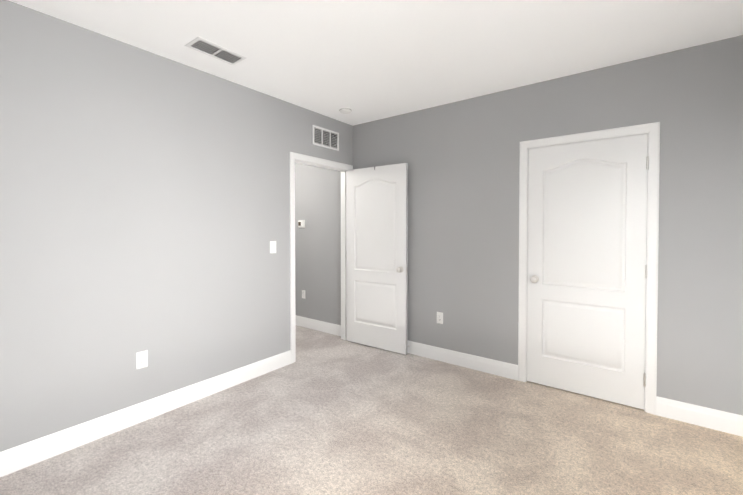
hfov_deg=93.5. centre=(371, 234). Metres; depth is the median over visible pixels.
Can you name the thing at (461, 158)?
wall
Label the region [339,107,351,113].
smoke detector
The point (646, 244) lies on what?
door frame
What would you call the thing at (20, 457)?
baseboard
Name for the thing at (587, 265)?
closet door
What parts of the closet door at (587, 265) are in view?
knob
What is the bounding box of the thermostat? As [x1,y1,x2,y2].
[298,220,304,227]
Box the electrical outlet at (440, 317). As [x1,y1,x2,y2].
[437,312,442,323]
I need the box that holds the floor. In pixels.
[0,325,742,494]
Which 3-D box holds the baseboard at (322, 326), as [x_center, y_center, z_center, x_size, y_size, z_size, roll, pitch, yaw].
[-1.057,1.203,4.898,1.830,0.133,0.015,1,1,37]
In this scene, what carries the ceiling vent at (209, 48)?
in the ceiling
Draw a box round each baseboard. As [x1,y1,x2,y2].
[0,350,290,476]
[295,315,340,335]
[407,340,517,379]
[656,396,742,436]
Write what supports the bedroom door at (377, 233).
attached to the door frame at (301, 157)
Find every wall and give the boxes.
[0,0,348,451]
[295,35,742,414]
[349,125,352,164]
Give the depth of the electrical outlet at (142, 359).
2.44 m
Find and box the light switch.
[270,241,275,252]
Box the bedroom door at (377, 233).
[346,163,407,354]
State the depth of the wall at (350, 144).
4.21 m
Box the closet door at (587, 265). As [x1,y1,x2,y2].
[527,134,648,409]
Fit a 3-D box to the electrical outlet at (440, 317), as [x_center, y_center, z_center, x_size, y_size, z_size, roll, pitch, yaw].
[0.698,0.852,3.568,0.071,0.116,0.008,1,1,37]
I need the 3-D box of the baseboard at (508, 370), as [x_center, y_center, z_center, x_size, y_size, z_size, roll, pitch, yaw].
[0.538,1.223,3.692,1.930,0.133,0.015,1,1,37]
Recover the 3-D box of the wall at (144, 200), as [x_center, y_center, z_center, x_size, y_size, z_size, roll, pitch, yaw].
[-1.508,0.006,2.667,0.120,2.600,3.954,1,1,37]
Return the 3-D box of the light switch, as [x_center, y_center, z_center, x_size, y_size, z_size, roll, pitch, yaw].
[-0.934,0.120,3.320,0.010,0.116,0.071,1,1,37]
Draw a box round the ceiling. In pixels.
[9,0,742,125]
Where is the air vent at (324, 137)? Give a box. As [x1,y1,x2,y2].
[312,125,338,150]
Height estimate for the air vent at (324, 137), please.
0.207 m
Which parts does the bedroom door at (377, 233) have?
knob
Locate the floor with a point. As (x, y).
(327, 414)
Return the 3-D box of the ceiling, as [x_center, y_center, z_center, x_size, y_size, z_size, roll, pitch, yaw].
[-0.822,-1.337,2.242,5.600,0.100,4.140,1,1,37]
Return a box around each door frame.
[290,152,352,363]
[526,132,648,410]
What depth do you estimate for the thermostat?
4.78 m
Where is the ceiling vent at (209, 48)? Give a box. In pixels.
[184,36,246,64]
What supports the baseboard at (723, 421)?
attached to the wall at (461, 158)
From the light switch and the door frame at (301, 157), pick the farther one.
the door frame at (301, 157)
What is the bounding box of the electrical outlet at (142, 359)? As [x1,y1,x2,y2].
[136,350,147,368]

